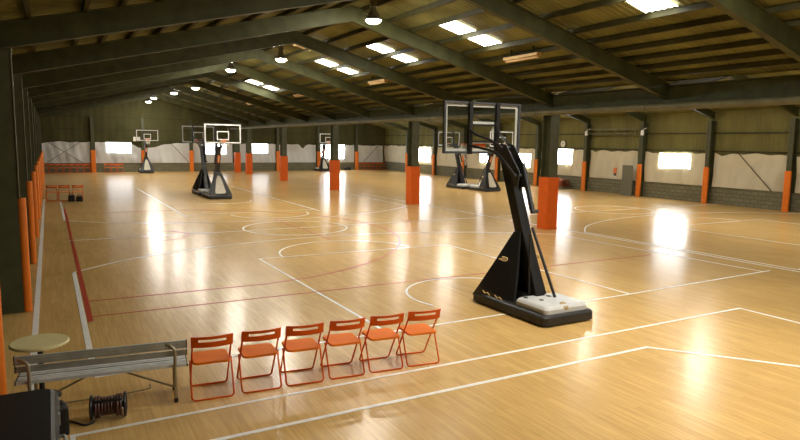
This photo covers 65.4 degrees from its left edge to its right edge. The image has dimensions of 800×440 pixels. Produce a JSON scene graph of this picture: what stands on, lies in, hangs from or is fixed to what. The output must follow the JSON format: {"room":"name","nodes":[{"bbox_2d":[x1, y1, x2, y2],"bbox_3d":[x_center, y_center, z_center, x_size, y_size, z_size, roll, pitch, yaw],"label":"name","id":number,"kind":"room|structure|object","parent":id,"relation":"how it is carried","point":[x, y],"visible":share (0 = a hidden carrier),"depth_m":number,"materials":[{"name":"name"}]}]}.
{"room":"sports hall","nodes":[
{"label":"sports hall","id":0,"kind":"room"},
{"bbox_2d":[40,98,384,161],"bbox_3d":[-16.893,-8.601,63.140,34.722,7.230,0.120,-3,8,-29],"label":"wall","id":1,"kind":"structure","parent":0,"point":[158,110],"depth_m":59.66,"materials":[{"name":"metal"}]},
{"bbox_2d":[42,141,90,162],"bbox_3d":[-30.026,-6.072,55.826,4.150,1.951,0.157,-3,8,-29],"label":"tarpaulin","id":2,"kind":"object","parent":1,"relation":"attached to","point":[81,151],"visible":0.9,"depth_m":55.93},
{"bbox_2d":[95,142,141,162],"bbox_3d":[-26.166,-6.265,57.980,3.900,1.916,0.162,-3,8,-29],"label":"tarpaulin","id":3,"kind":"object","parent":1,"relation":"attached to","point":[102,156],"visible":0.99,"depth_m":57.89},
{"bbox_2d":[106,142,131,152],"bbox_3d":[-26.194,-6.718,58.037,2.260,1.080,0.050,-3,8,-29],"label":"window","id":4,"kind":"structure","parent":1,"relation":"in","point":[116,147],"depth_m":58.06,"materials":[{"name":"white glass"}]},
{"bbox_2d":[58,116,220,120],"bbox_3d":[-24.644,-9.538,58.527,16.800,0.070,0.090,-3,8,-29],"label":"trim","id":5,"kind":"structure","parent":1,"relation":"attached to","point":[58,116],"depth_m":58.44,"materials":[{"name":"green metal"}]},
{"bbox_2d":[147,143,189,162],"bbox_3d":[-22.392,-6.488,60.081,4.051,1.951,0.192,-3,8,-30],"label":"tarpaulin","id":6,"kind":"object","parent":1,"relation":"attached to","point":[166,153],"visible":0.94,"depth_m":60.20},
{"bbox_2d":[41,128,384,135],"bbox_3d":[-16.840,-8.873,63.019,34.722,0.070,0.090,-3,8,-29],"label":"trim","id":7,"kind":"structure","parent":1,"relation":"attached to","point":[41,128],"depth_m":61.09,"materials":[{"name":"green metal"}]},
{"bbox_2d":[41,140,384,144],"bbox_3d":[-16.855,-7.831,63.148,34.722,0.070,0.090,-3,8,-29],"label":"trim","id":8,"kind":"structure","parent":1,"relation":"attached to","point":[41,140],"depth_m":59.44,"materials":[{"name":"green metal"}]},
{"bbox_2d":[193,143,232,162],"bbox_3d":[-18.643,-6.680,62.178,3.850,1.923,0.157,-3,8,-29],"label":"tarpaulin","id":9,"kind":"object","parent":1,"relation":"attached to","point":[225,158],"visible":0.72,"depth_m":62.21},
{"bbox_2d":[44,162,384,172],"bbox_3d":[-16.893,-5.430,63.450,34.722,0.860,0.070,-3,8,-29],"label":"baseboard","id":10,"kind":"structure","parent":1,"relation":"attached to","point":[128,167],"depth_m":61.12,"materials":[{"name":"concrete"}]},
{"bbox_2d":[205,144,226,153],"bbox_3d":[-18.450,-7.121,62.354,2.210,1.120,0.050,-3,8,-29],"label":"window","id":11,"kind":"structure","parent":1,"relation":"in","point":[210,148],"depth_m":62.20,"materials":[{"name":"white glass"}]},
{"bbox_2d":[240,144,275,162],"bbox_3d":[-14.866,-6.898,64.275,4.200,1.948,0.173,-3,8,-29],"label":"tarpaulin","id":12,"kind":"object","parent":1,"relation":"attached to","point":[270,157],"visible":0.65,"depth_m":64.67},
{"bbox_2d":[251,143,267,153],"bbox_3d":[-14.522,-7.394,64.534,1.810,1.040,0.050,-3,8,-29],"label":"window","id":13,"kind":"structure","parent":1,"relation":"in","point":[256,148],"depth_m":64.52,"materials":[{"name":"white glass"}]},
{"bbox_2d":[279,144,315,162],"bbox_3d":[-10.896,-7.110,66.487,4.100,1.939,0.179,-3,8,-29],"label":"tarpaulin","id":14,"kind":"object","parent":1,"relation":"attached to","point":[295,153],"visible":0.84,"depth_m":66.66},
{"bbox_2d":[321,144,344,158],"bbox_3d":[-7.392,-7.526,68.540,2.860,1.560,0.050,-3,8,-29],"label":"window","id":15,"kind":"structure","parent":1,"relation":"in","point":[341,147],"depth_m":68.88,"materials":[{"name":"white glass"}]},
{"bbox_2d":[320,145,353,161],"bbox_3d":[-6.923,-7.323,68.695,4.100,1.934,0.148,-3,8,-29],"label":"tarpaulin","id":16,"kind":"object","parent":1,"relation":"attached to","point":[349,149],"visible":0.8,"depth_m":69.40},
{"bbox_2d":[358,145,382,161],"bbox_3d":[-3.327,-7.527,70.705,3.150,1.946,0.169,-3,8,-29],"label":"tarpaulin","id":17,"kind":"object","parent":1,"relation":"attached to","point":[376,155],"visible":1,"depth_m":70.74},
{"bbox_2d":[228,74,799,126],"bbox_3d":[-0.082,-5.571,32.620,0.320,0.540,69.800,-3,8,-29],"label":"beam","id":18,"kind":"structure","parent":1,"relation":"attached to","point":[785,85],"depth_m":19.92,"materials":[{"name":"green metal"}]},
{"bbox_2d":[226,95,799,129],"bbox_3d":[-0.358,-5.209,32.512,0.260,0.260,69.600,-3,8,-29],"label":"drain pipe","id":19,"kind":"object","parent":18,"relation":"attached to","point":[792,99],"visible":0.95,"depth_m":20.11,"materials":[{"name":"metal"}]},
{"bbox_2d":[0,0,799,120],"bbox_3d":[-7.543,-6.661,28.265,17.150,2.261,69.800,-3,8,-29],"label":"ceiling","id":20,"kind":"structure","parent":0,"point":[690,39],"depth_m":17.39,"materials":[{"name":"wood"}]},
{"bbox_2d":[40,94,247,124],"bbox_3d":[-21.299,-9.560,52.830,17.005,2.614,0.170,-3,8,-29],"label":"rafter","id":21,"kind":"object","parent":20,"relation":"attached to","point":[159,96],"visible":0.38,"depth_m":54.05,"materials":[{"name":"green metal"}]},
{"bbox_2d":[39,90,263,123],"bbox_3d":[-18.858,-8.988,48.504,17.005,2.614,0.170,-3,8,-29],"label":"rafter","id":22,"kind":"object","parent":20,"relation":"attached to","point":[178,95],"visible":0.52,"depth_m":49.63,"materials":[{"name":"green metal"}]},
{"bbox_2d":[37,85,283,122],"bbox_3d":[-16.465,-8.427,44.264,17.005,2.614,0.170,-3,8,-29],"label":"rafter","id":23,"kind":"object","parent":20,"relation":"attached to","point":[181,88],"visible":0.57,"depth_m":45.15,"materials":[{"name":"green metal"}]},
{"bbox_2d":[36,79,307,121],"bbox_3d":[-13.976,-7.843,39.852,17.005,2.614,0.170,-3,8,-29],"label":"rafter","id":24,"kind":"object","parent":20,"relation":"attached to","point":[195,82],"visible":0.57,"depth_m":40.58,"materials":[{"name":"green metal"}]},
{"bbox_2d":[34,72,334,119],"bbox_3d":[-11.534,-7.271,35.526,17.005,2.614,0.170,-3,8,-29],"label":"rafter","id":25,"kind":"object","parent":20,"relation":"attached to","point":[214,76],"visible":0.56,"depth_m":35.97,"materials":[{"name":"green metal"}]},
{"bbox_2d":[31,62,370,117],"bbox_3d":[-9.094,-6.698,31.200,17.005,2.614,0.170,-3,8,-29],"label":"rafter","id":26,"kind":"object","parent":20,"relation":"attached to","point":[240,69],"visible":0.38,"depth_m":31.26,"materials":[{"name":"green metal"}]},
{"bbox_2d":[28,49,414,114],"bbox_3d":[-6.677,-6.131,26.917,17.005,2.614,0.170,-3,8,-29],"label":"rafter","id":27,"kind":"object","parent":20,"relation":"attached to","point":[267,57],"visible":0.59,"depth_m":26.46,"materials":[{"name":"green metal"}]},
{"bbox_2d":[22,31,473,109],"bbox_3d":[-4.260,-5.565,22.635,17.005,2.614,0.170,-3,8,-29],"label":"rafter","id":28,"kind":"object","parent":20,"relation":"attached to","point":[82,71],"visible":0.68,"depth_m":21.60,"materials":[{"name":"green metal"}]},
{"bbox_2d":[276,46,286,61],"bbox_3d":[-4.881,-6.943,25.569,0.460,0.900,0.460,-3,8,-29],"label":"lamp","id":29,"kind":"object","parent":20,"relation":"hanging from","point":[280,57],"visible":0.98,"depth_m":25.48,"materials":[{"name":"metal"}]},
{"bbox_2d":[12,6,554,106],"bbox_3d":[-1.843,-4.998,18.352,17.005,2.614,0.170,-3,8,-29],"label":"rafter","id":30,"kind":"object","parent":20,"relation":"attached to","point":[29,62],"visible":1,"depth_m":17.15,"materials":[{"name":"green metal"}]},
{"bbox_2d":[0,0,670,99],"bbox_3d":[0.524,-4.443,14.156,17.005,2.614,0.170,-3,8,-29],"label":"rafter","id":31,"kind":"object","parent":20,"relation":"attached to","point":[19,32],"visible":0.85,"depth_m":11.80,"materials":[{"name":"green metal"}]},
{"bbox_2d":[365,0,381,24],"bbox_3d":[-0.723,-5.829,17.082,0.460,0.900,0.460,-3,8,-29],"label":"lamp","id":32,"kind":"object","parent":20,"relation":"hanging from","point":[373,17],"visible":1,"depth_m":16.99,"materials":[{"name":"metal"}]},
{"bbox_2d":[366,43,393,52],"bbox_3d":[-0.752,-6.207,22.466,0.840,0.257,0.830,-3,8,-29],"label":"window","id":33,"kind":"structure","parent":20,"relation":"attached to","point":[377,47],"depth_m":22.52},
{"bbox_2d":[392,54,415,62],"bbox_3d":[0.112,-5.988,22.983,0.770,0.238,0.830,-3,8,-29],"label":"window","id":34,"kind":"structure","parent":20,"relation":"attached to","point":[402,57],"depth_m":23.05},
{"bbox_2d":[439,21,474,34],"bbox_3d":[1.635,-5.647,18.235,0.840,0.257,0.810,-3,8,-29],"label":"window","id":35,"kind":"structure","parent":20,"relation":"attached to","point":[454,26],"depth_m":18.27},
{"bbox_2d":[468,35,500,45],"bbox_3d":[2.500,-5.428,18.752,0.770,0.238,0.810,-3,8,-29],"label":"window","id":36,"kind":"structure","parent":20,"relation":"attached to","point":[484,40],"depth_m":18.79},
{"bbox_2d":[503,46,541,62],"bbox_3d":[3.667,-4.984,18.747,0.180,0.363,1.560,-3,8,-29],"label":"strip light","id":37,"kind":"object","parent":20,"relation":"hanging from","point":[533,54],"visible":1,"depth_m":18.65,"materials":[{"name":"brown metal"}]},
{"bbox_2d":[626,0,676,12],"bbox_3d":[5.434,-4.740,13.552,0.770,0.238,0.830,-3,8,-29],"label":"window","id":38,"kind":"structure","parent":20,"relation":"attached to","point":[645,6],"depth_m":13.67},
{"bbox_2d":[706,0,799,61],"bbox_3d":[2.843,-3.899,10.046,17.005,2.614,0.170,-3,8,-29],"label":"rafter","id":39,"kind":"object","parent":20,"relation":"attached to","point":[749,13],"visible":1,"depth_m":12.54,"materials":[{"name":"green metal"}]},
{"bbox_2d":[2,170,799,439],"bbox_3d":[0.208,-0.921,33.399,35.122,0.207,70.000,-3,8,-29],"label":"floor","id":40,"kind":"structure","parent":0,"point":[692,332],"depth_m":11.80,"materials":[{"name":"brown wood"}]},
{"bbox_2d":[0,292,6,394],"bbox_3d":[-4.389,-0.114,6.291,0.507,4.750,0.146,-3,8,-29],"label":"wall column","id":41,"kind":"structure","parent":40,"relation":"on","point":[3,385],"depth_m":6.56,"materials":[{"name":"orange paint"}]},
{"bbox_2d":[0,48,32,314],"bbox_3d":[-6.799,-0.709,10.805,0.507,4.750,0.146,-3,8,-29],"label":"wall column","id":42,"kind":"structure","parent":40,"relation":"on","point":[15,276],"depth_m":10.85,"materials":[{"name":"orange metal"}]},
{"bbox_2d":[13,74,36,263],"bbox_3d":[-9.191,-1.270,15.045,0.507,4.750,0.146,-3,8,-29],"label":"wall column","id":43,"kind":"structure","parent":40,"relation":"on","point":[26,189],"depth_m":15.04,"materials":[{"name":"orange metal"}]},
{"bbox_2d":[23,88,38,236],"bbox_3d":[-11.559,-1.826,19.241,0.507,4.750,0.146,-3,8,-29],"label":"wall column","id":44,"kind":"structure","parent":40,"relation":"on","point":[31,175],"depth_m":19.25,"materials":[{"name":"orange metal"}]},
{"bbox_2d":[0,389,67,439],"bbox_3d":[-3.358,2.082,5.316,0.935,0.659,1.716,-3,8,-29],"label":"equipment case","id":45,"kind":"object","parent":40,"relation":"on","point":[33,414],"visible":1,"depth_m":5.51,"materials":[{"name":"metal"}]},
{"bbox_2d":[28,97,40,218],"bbox_3d":[-14.000,-2.398,23.567,0.507,4.750,0.146,-3,8,-29],"label":"wall column","id":46,"kind":"structure","parent":40,"relation":"on","point":[34,167],"depth_m":23.58,"materials":[{"name":"orange plastic"}]},
{"bbox_2d":[32,104,41,205],"bbox_3d":[-16.441,-2.971,27.893,0.507,4.750,0.146,-3,8,-29],"label":"wall column","id":47,"kind":"structure","parent":40,"relation":"on","point":[33,112],"depth_m":27.90,"materials":[{"name":"orange plastic"}]},
{"bbox_2d":[34,108,42,196],"bbox_3d":[-18.833,-3.532,32.132,0.507,4.750,0.146,-3,8,-29],"label":"wall column","id":48,"kind":"structure","parent":40,"relation":"on","point":[38,158],"depth_m":32.15,"materials":[{"name":"orange plastic"}]},
{"bbox_2d":[8,333,69,396],"bbox_3d":[-4.285,1.782,7.446,0.630,0.695,0.630,-3,8,-29],"label":"round table","id":49,"kind":"object","parent":40,"relation":"on","point":[38,343],"visible":0.68,"depth_m":7.36,"materials":[{"name":"beige wood"}]},
{"bbox_2d":[36,112,42,189],"bbox_3d":[-21.226,-4.093,36.371,0.507,4.750,0.146,-3,8,-29],"label":"wall column","id":50,"kind":"structure","parent":40,"relation":"on","point":[36,112],"depth_m":36.40,"materials":[{"name":"orange metal"}]},
{"bbox_2d":[59,400,69,434],"bbox_3d":[-3.662,2.089,6.532,0.320,0.340,0.240,-5,9,-40],"label":"bag","id":51,"kind":"object","parent":40,"relation":"on","point":[64,428],"visible":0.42,"depth_m":6.51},
{"bbox_2d":[90,117,95,171],"bbox_3d":[-27.976,-6.846,56.749,0.380,5.000,0.360,-3,8,-29],"label":"wall column","id":52,"kind":"structure","parent":40,"relation":"on","point":[93,154],"depth_m":56.67,"materials":[{"name":"green paint"}]},
{"bbox_2d":[13,339,187,402],"bbox_3d":[-3.433,1.799,7.276,1.791,0.737,0.450,-2,8,-22],"label":"bench","id":53,"kind":"object","parent":40,"relation":"on","point":[29,374],"visible":0.84,"depth_m":7.13,"materials":[{"name":"grey metal"}]},
{"bbox_2d":[89,391,126,420],"bbox_3d":[-3.248,2.068,6.948,0.372,0.282,0.272,-2,8,-21],"label":"cable reel","id":54,"kind":"object","parent":40,"relation":"on","point":[99,406],"visible":1,"depth_m":6.88,"materials":[{"name":"brown plastic"}]},
{"bbox_2d":[140,118,144,162],"bbox_3d":[-24.241,-7.050,58.830,0.380,5.000,0.360,-3,8,-29],"label":"wall column","id":55,"kind":"structure","parent":40,"relation":"on","point":[141,119],"depth_m":58.69,"materials":[{"name":"orange metal"}]},
{"bbox_2d":[135,129,158,172],"bbox_3d":[-23.262,-6.293,57.147,1.920,3.939,3.319,-3,8,-29],"label":"basketball hoop","id":56,"kind":"object","parent":40,"relation":"on","point":[146,167],"visible":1,"depth_m":56.97,"materials":[{"name":"clear plastic"}]},
{"bbox_2d":[189,120,193,170],"bbox_3d":[-20.427,-7.258,60.954,0.380,5.000,0.360,-3,8,-29],"label":"wall column","id":57,"kind":"structure","parent":40,"relation":"on","point":[191,152],"depth_m":60.91,"materials":[{"name":"orange metal"}]},
{"bbox_2d":[181,125,214,195],"bbox_3d":[-11.430,-3.511,36.117,1.920,3.939,3.319,-3,8,-29],"label":"basketball hoop","id":58,"kind":"object","parent":40,"relation":"on","point":[202,183],"visible":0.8,"depth_m":35.96,"materials":[{"name":"clear plastic"}]},
{"bbox_2d":[189,333,234,401],"bbox_3d":[-2.328,1.737,7.665,0.510,0.797,0.573,-2,8,-23],"label":"folding chair","id":59,"kind":"object","parent":40,"relation":"on","point":[217,355],"visible":1,"depth_m":7.52,"materials":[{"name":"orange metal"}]},
{"bbox_2d":[202,123,241,198],"bbox_3d":[-9.600,-3.094,32.975,1.920,3.939,3.319,-3,8,-29],"label":"basketball hoop","id":60,"kind":"object","parent":40,"relation":"on","point":[219,189],"visible":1,"depth_m":32.81,"materials":[{"name":"clear plastic"}]},
{"bbox_2d":[234,129,240,171],"bbox_3d":[-15.887,-6.848,60.866,0.520,4.340,0.540,-3,8,-29],"label":"steel column","id":61,"kind":"structure","parent":40,"relation":"on","point":[237,155],"depth_m":60.73,"materials":[{"name":"orange metal"}]},
{"bbox_2d":[245,129,252,173],"bbox_3d":[-13.934,-6.390,57.405,0.520,4.340,0.540,-3,8,-29],"label":"steel column","id":62,"kind":"structure","parent":40,"relation":"on","point":[248,155],"depth_m":57.26,"materials":[{"name":"orange metal"}]},
{"bbox_2d":[237,327,281,393],"bbox_3d":[-1.800,1.713,7.921,0.510,0.797,0.573,-2,8,-24],"label":"folding chair","id":63,"kind":"object","parent":40,"relation":"on","point":[264,349],"visible":1,"depth_m":7.78,"materials":[{"name":"orange metal"}]},
{"bbox_2d":[276,127,279,170],"bbox_3d":[-12.792,-7.674,65.207,0.380,5.000,0.360,-3,8,-29],"label":"wall column","id":64,"kind":"structure","parent":40,"relation":"on","point":[277,128],"depth_m":65.15,"materials":[{"name":"orange metal"}]},
{"bbox_2d":[279,127,287,180],"bbox_3d":[-9.135,-5.265,48.900,0.520,4.340,0.540,-3,8,-29],"label":"steel column","id":65,"kind":"structure","parent":40,"relation":"on","point":[283,158],"depth_m":48.77,"materials":[{"name":"orange metal"}]},
{"bbox_2d":[280,322,323,385],"bbox_3d":[-1.292,1.690,8.167,0.510,0.797,0.573,-2,8,-22],"label":"folding chair","id":66,"kind":"object","parent":40,"relation":"on","point":[303,344],"visible":0.98,"depth_m":8.03,"materials":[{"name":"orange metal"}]},
{"bbox_2d":[317,126,320,166],"bbox_3d":[-8.822,-7.891,67.419,0.380,5.000,0.360,-3,8,-29],"label":"wall column","id":67,"kind":"structure","parent":40,"relation":"on","point":[318,127],"depth_m":67.37,"materials":[{"name":"orange plastic"}]},
{"bbox_2d":[313,133,329,170],"bbox_3d":[-7.969,-7.114,65.553,1.920,3.939,3.319,-3,8,-29],"label":"basketball hoop","id":68,"kind":"object","parent":40,"relation":"on","point":[323,166],"visible":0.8,"depth_m":65.47,"materials":[{"name":"clear plastic"}]},
{"bbox_2d":[329,125,339,189],"bbox_3d":[-4.218,-4.112,40.188,0.520,4.340,0.540,-3,8,-29],"label":"steel column","id":69,"kind":"structure","parent":40,"relation":"on","point":[334,162],"depth_m":40.07,"materials":[{"name":"orange plastic"}]},
{"bbox_2d":[320,317,365,379],"bbox_3d":[-0.778,1.667,8.416,0.510,0.797,0.573,-2,8,-24],"label":"folding chair","id":70,"kind":"object","parent":40,"relation":"on","point":[341,339],"visible":0.98,"depth_m":8.28,"materials":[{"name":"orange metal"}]},
{"bbox_2d":[355,125,358,169],"bbox_3d":[-4.851,-8.108,69.631,0.380,5.000,0.360,-3,8,-29],"label":"wall column","id":71,"kind":"structure","parent":40,"relation":"on","point":[356,126],"depth_m":69.57,"materials":[{"name":"orange metal"}]},
{"bbox_2d":[359,313,403,372],"bbox_3d":[-0.261,1.643,8.667,0.510,0.797,0.573,-2,8,-23],"label":"folding chair","id":72,"kind":"object","parent":40,"relation":"on","point":[379,334],"visible":0.99,"depth_m":8.53,"materials":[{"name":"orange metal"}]},
{"bbox_2d":[406,121,419,204],"bbox_3d":[0.673,-2.965,31.519,0.520,4.340,0.540,-3,8,-29],"label":"steel column","id":73,"kind":"structure","parent":40,"relation":"on","point":[413,168],"depth_m":31.41,"materials":[{"name":"orange plastic"}]},
{"bbox_2d":[396,308,440,366],"bbox_3d":[0.257,1.619,8.917,0.510,0.797,0.573,-2,8,-22],"label":"folding chair","id":74,"kind":"object","parent":40,"relation":"on","point":[412,329],"visible":0.99,"depth_m":8.77,"materials":[{"name":"orange metal"}]},
{"bbox_2d":[432,128,437,174],"bbox_3d":[3.432,-6.692,61.027,0.505,4.550,0.300,-3,8,-29],"label":"wall column","id":75,"kind":"structure","parent":40,"relation":"on","point":[435,133],"depth_m":60.97,"materials":[{"name":"orange plastic"}]},
{"bbox_2d":[437,131,473,188],"bbox_3d":[4.008,-4.254,43.921,1.920,3.939,3.319,-3,8,-29],"label":"basketball hoop","id":76,"kind":"object","parent":40,"relation":"on","point":[457,180],"visible":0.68,"depth_m":43.69,"materials":[{"name":"clear plastic"}]},
{"bbox_2d":[461,127,466,177],"bbox_3d":[5.830,-6.077,56.347,0.505,4.550,0.300,-3,8,-29],"label":"wall column","id":77,"kind":"structure","parent":40,"relation":"on","point":[464,134],"depth_m":56.23,"materials":[{"name":"orange plastic"}]},
{"bbox_2d":[468,131,513,191],"bbox_3d":[5.945,-3.850,40.895,1.920,3.939,3.319,-3,8,-29],"label":"basketball hoop","id":78,"kind":"object","parent":40,"relation":"on","point":[488,183],"visible":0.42,"depth_m":40.91,"materials":[{"name":"clear plastic"}]},
{"bbox_2d":[494,126,502,180],"bbox_3d":[8.173,-5.475,51.773,0.505,4.550,0.300,-3,8,-29],"label":"wall column","id":79,"kind":"structure","parent":40,"relation":"on","point":[497,159],"depth_m":51.78,"materials":[{"name":"orange plastic"}]},
{"bbox_2d":[442,100,592,326],"bbox_3d":[2.184,-0.326,12.053,1.920,3.939,3.319,-3,8,-29],"label":"basketball hoop","id":80,"kind":"object","parent":40,"relation":"on","point":[513,285],"visible":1,"depth_m":11.79,"materials":[{"name":"black metal"}]},
{"bbox_2d":[533,125,542,185],"bbox_3d":[10.467,-4.886,47.297,0.505,4.550,0.300,-3,8,-29],"label":"wall column","id":81,"kind":"structure","parent":40,"relation":"on","point":[539,130],"depth_m":47.24,"materials":[{"name":"orange metal"}]},
{"bbox_2d":[537,115,559,229],"bbox_3d":[5.497,-1.833,22.971,0.520,4.340,0.540,-3,8,-29],"label":"steel column","id":82,"kind":"structure","parent":40,"relation":"on","point":[548,186],"depth_m":22.88,"materials":[{"name":"orange metal"}]},
{"bbox_2d":[581,124,591,190],"bbox_3d":[12.793,-4.289,42.759,0.505,4.550,0.300,-3,8,-29],"label":"wall column","id":83,"kind":"structure","parent":40,"relation":"on","point":[587,139],"depth_m":42.72,"materials":[{"name":"orange plastic"}]},
{"bbox_2d":[621,165,632,195],"bbox_3d":[14.246,-2.479,39.109,0.080,1.900,0.770,-3,8,-29],"label":"door","id":84,"kind":"structure","parent":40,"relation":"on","point":[627,170],"depth_m":39.06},
{"bbox_2d":[635,122,648,196],"bbox_3d":[14.955,-3.734,38.539,0.505,4.550,0.300,-3,8,-29],"label":"wall column","id":85,"kind":"structure","parent":40,"relation":"on","point":[643,139],"depth_m":38.47,"materials":[{"name":"orange plastic"}]},
{"bbox_2d":[586,128,640,134],"bbox_3d":[13.698,-5.726,40.318,0.052,0.370,4.704,-3,8,-27],"label":"wall rack","id":86,"kind":"object","parent":85,"relation":"attached to","point":[615,128],"visible":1,"depth_m":39.93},
{"bbox_2d":[701,120,716,203],"bbox_3d":[17.063,-3.192,34.426,0.505,4.550,0.300,-3,8,-29],"label":"wall column","id":87,"kind":"structure","parent":40,"relation":"on","point":[711,127],"depth_m":34.37,"materials":[{"name":"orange metal"}]},
{"bbox_2d":[781,118,799,211],"bbox_3d":[19.102,-2.669,30.445,0.505,4.550,0.300,-3,8,-29],"label":"wall column","id":88,"kind":"structure","parent":40,"relation":"on","point":[790,173],"depth_m":30.38,"materials":[{"name":"orange metal"}]},
{"bbox_2d":[245,69,799,128],"bbox_3d":[7.647,-7.311,36.751,17.672,2.621,69.800,-3,8,-29],"label":"ceiling","id":89,"kind":"structure","parent":0,"point":[792,71],"depth_m":36.05,"materials":[{"name":"brown metal"}]},
{"bbox_2d":[304,114,466,129],"bbox_3d":[-1.319,-9.087,51.914,16.939,2.751,0.170,-3,8,-29],"label":"rafter","id":90,"kind":"object","parent":89,"relation":"attached to","point":[455,123],"visible":0.19,"depth_m":55.48,"materials":[{"name":"green metal"}]},
{"bbox_2d":[343,98,541,126],"bbox_3d":[3.497,-7.960,42.957,16.530,2.640,0.170,-3,8,-29],"label":"rafter","id":91,"kind":"object","parent":89,"relation":"attached to","point":[525,118],"visible":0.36,"depth_m":46.38,"materials":[{"name":"green metal"}]},
{"bbox_2d":[379,103,590,124],"bbox_3d":[5.913,-7.396,38.466,16.325,2.585,0.170,-3,8,-29],"label":"rafter","id":92,"kind":"object","parent":89,"relation":"attached to","point":[579,117],"visible":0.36,"depth_m":41.94,"materials":[{"name":"green metal"}]},
{"bbox_2d":[425,99,647,122],"bbox_3d":[8.158,-6.848,34.292,16.134,2.580,0.170,-3,8,-29],"label":"rafter","id":93,"kind":"object","parent":89,"relation":"attached to","point":[637,115],"visible":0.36,"depth_m":37.83,"materials":[{"name":"green metal"}]},
{"bbox_2d":[482,95,715,119],"bbox_3d":[10.347,-6.311,30.224,15.948,2.580,0.170,-3,8,-29],"label":"rafter","id":94,"kind":"object","parent":89,"relation":"attached to","point":[707,112],"visible":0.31,"depth_m":33.51,"materials":[{"name":"green metal"}]},
{"bbox_2d":[556,75,799,115],"bbox_3d":[12.466,-5.791,26.287,15.768,2.580,0.170,-3,8,-29],"label":"rafter","id":95,"kind":"object","parent":89,"relation":"attached to","point":[793,109],"visible":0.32,"depth_m":27.57,"materials":[{"name":"green metal"}]},
{"bbox_2d":[669,76,729,84],"bbox_3d":[14.594,-5.270,22.332,15.587,2.580,0.170,-3,8,-29],"label":"rafter","id":96,"kind":"object","parent":89,"relation":"attached to","point":[715,78],"visible":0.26,"depth_m":19.45,"materials":[{"name":"green metal"}]},
{"bbox_2d":[385,106,799,192],"bbox_3d":[14.146,-4.494,40.791,0.120,5.480,69.861,-3,8,-27],"label":"wall","id":97,"kind":"structure","parent":0,"point":[777,119],"depth_m":36.92,"materials":[{"name":"metal"}]},
{"bbox_2d":[384,145,405,162],"bbox_3d":[-0.489,-7.334,68.971,0.154,1.873,5.707,-3,8,-27],"label":"tarpaulin","id":98,"kind":"object","parent":97,"relation":"hanging from","point":[395,153],"visible":0.96,"depth_m":69.09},
{"bbox_2d":[419,147,430,161],"bbox_3d":[2.564,-6.616,63.275,0.052,1.540,2.604,-3,8,-27],"label":"window","id":99,"kind":"structure","parent":97,"relation":"in","point":[424,152],"depth_m":63.36,"materials":[{"name":"white glass"}]},
{"bbox_2d":[437,147,461,166],"bbox_3d":[4.743,-5.990,58.750,0.168,1.874,4.807,-3,8,-27],"label":"tarpaulin","id":100,"kind":"object","parent":97,"relation":"hanging from","point":[443,159],"visible":0.54,"depth_m":59.42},
{"bbox_2d":[467,148,495,169],"bbox_3d":[7.098,-5.384,54.150,0.160,1.873,4.606,-3,8,-27],"label":"tarpaulin","id":101,"kind":"object","parent":97,"relation":"attached to","point":[480,165],"visible":0.45,"depth_m":54.56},
{"bbox_2d":[500,148,534,172],"bbox_3d":[9.415,-4.786,49.640,0.172,1.864,4.606,-3,8,-27],"label":"tarpaulin","id":102,"kind":"object","parent":97,"relation":"hanging from","point":[531,151],"visible":0.3,"depth_m":48.32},
{"bbox_2d":[519,154,530,166],"bbox_3d":[9.838,-4.664,49.087,0.052,1.170,1.703,-3,8,-27],"label":"window","id":103,"kind":"structure","parent":97,"relation":"in","point":[525,158],"depth_m":48.92,"materials":[{"name":"white glass"}]},
{"bbox_2d":[540,150,582,175],"bbox_3d":[11.725,-4.192,45.128,0.165,1.864,4.607,-3,8,-26],"label":"tarpaulin","id":104,"kind":"object","parent":97,"relation":"attached to","point":[574,169],"visible":0.55,"depth_m":44.08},
{"bbox_2d":[558,149,573,163],"bbox_3d":[11.851,-4.590,45.118,0.052,1.140,2.053,-3,8,-27],"label":"window","id":105,"kind":"structure","parent":97,"relation":"in","point":[564,155],"depth_m":44.98,"materials":[{"name":"white glass"}]},
{"bbox_2d":[384,161,799,212],"bbox_3d":[14.030,-2.227,41.026,0.070,0.920,69.859,-3,8,-27],"label":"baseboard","id":106,"kind":"structure","parent":97,"relation":"attached to","point":[771,200],"depth_m":36.82,"materials":[{"name":"concrete"}]},
{"bbox_2d":[385,132,799,135],"bbox_3d":[14.075,-5.600,40.604,0.090,0.070,69.857,-3,8,-27],"label":"trim","id":107,"kind":"structure","parent":97,"relation":"attached to","point":[731,132],"depth_m":36.59,"materials":[{"name":"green metal"}]},
{"bbox_2d":[385,144,799,153],"bbox_3d":[14.060,-4.628,40.725,0.090,0.070,69.857,-3,8,-27],"label":"trim","id":108,"kind":"structure","parent":97,"relation":"attached to","point":[385,144],"depth_m":37.30,"materials":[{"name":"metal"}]},
{"bbox_2d":[589,150,637,180],"bbox_3d":[13.925,-3.633,40.838,0.217,1.874,4.112,-3,8,-26],"label":"tarpaulin","id":109,"kind":"object","parent":97,"relation":"hanging from","point":[603,162],"visible":0.91,"depth_m":40.99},
{"bbox_2d":[644,152,704,185],"bbox_3d":[16.090,-3.075,36.614,0.158,1.870,4.256,-3,8,-27],"label":"tarpaulin","id":110,"kind":"object","parent":97,"relation":"attached to","point":[652,173],"visible":0.97,"depth_m":36.58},
{"bbox_2d":[659,152,690,168],"bbox_3d":[16.191,-3.476,36.647,0.052,0.980,2.304,-3,8,-27],"label":"window","id":111,"kind":"structure","parent":97,"relation":"in","point":[665,160],"depth_m":36.68,"materials":[{"name":"white glass"}]},
{"bbox_2d":[711,153,786,191],"bbox_3d":[18.184,-2.539,32.522,0.193,1.875,4.104,-3,8,-27],"label":"tarpaulin","id":112,"kind":"object","parent":97,"relation":"hanging from","point":[730,171],"visible":0.96,"depth_m":32.41,"materials":[{"name":"fabric"}]},
{"bbox_2d":[795,157,799,192],"bbox_3d":[20.225,-2.008,28.543,0.169,1.861,4.107,-3,8,-27],"label":"tarpaulin","id":113,"kind":"object","parent":97,"relation":"attached to","point":[797,187],"visible":1,"depth_m":30.27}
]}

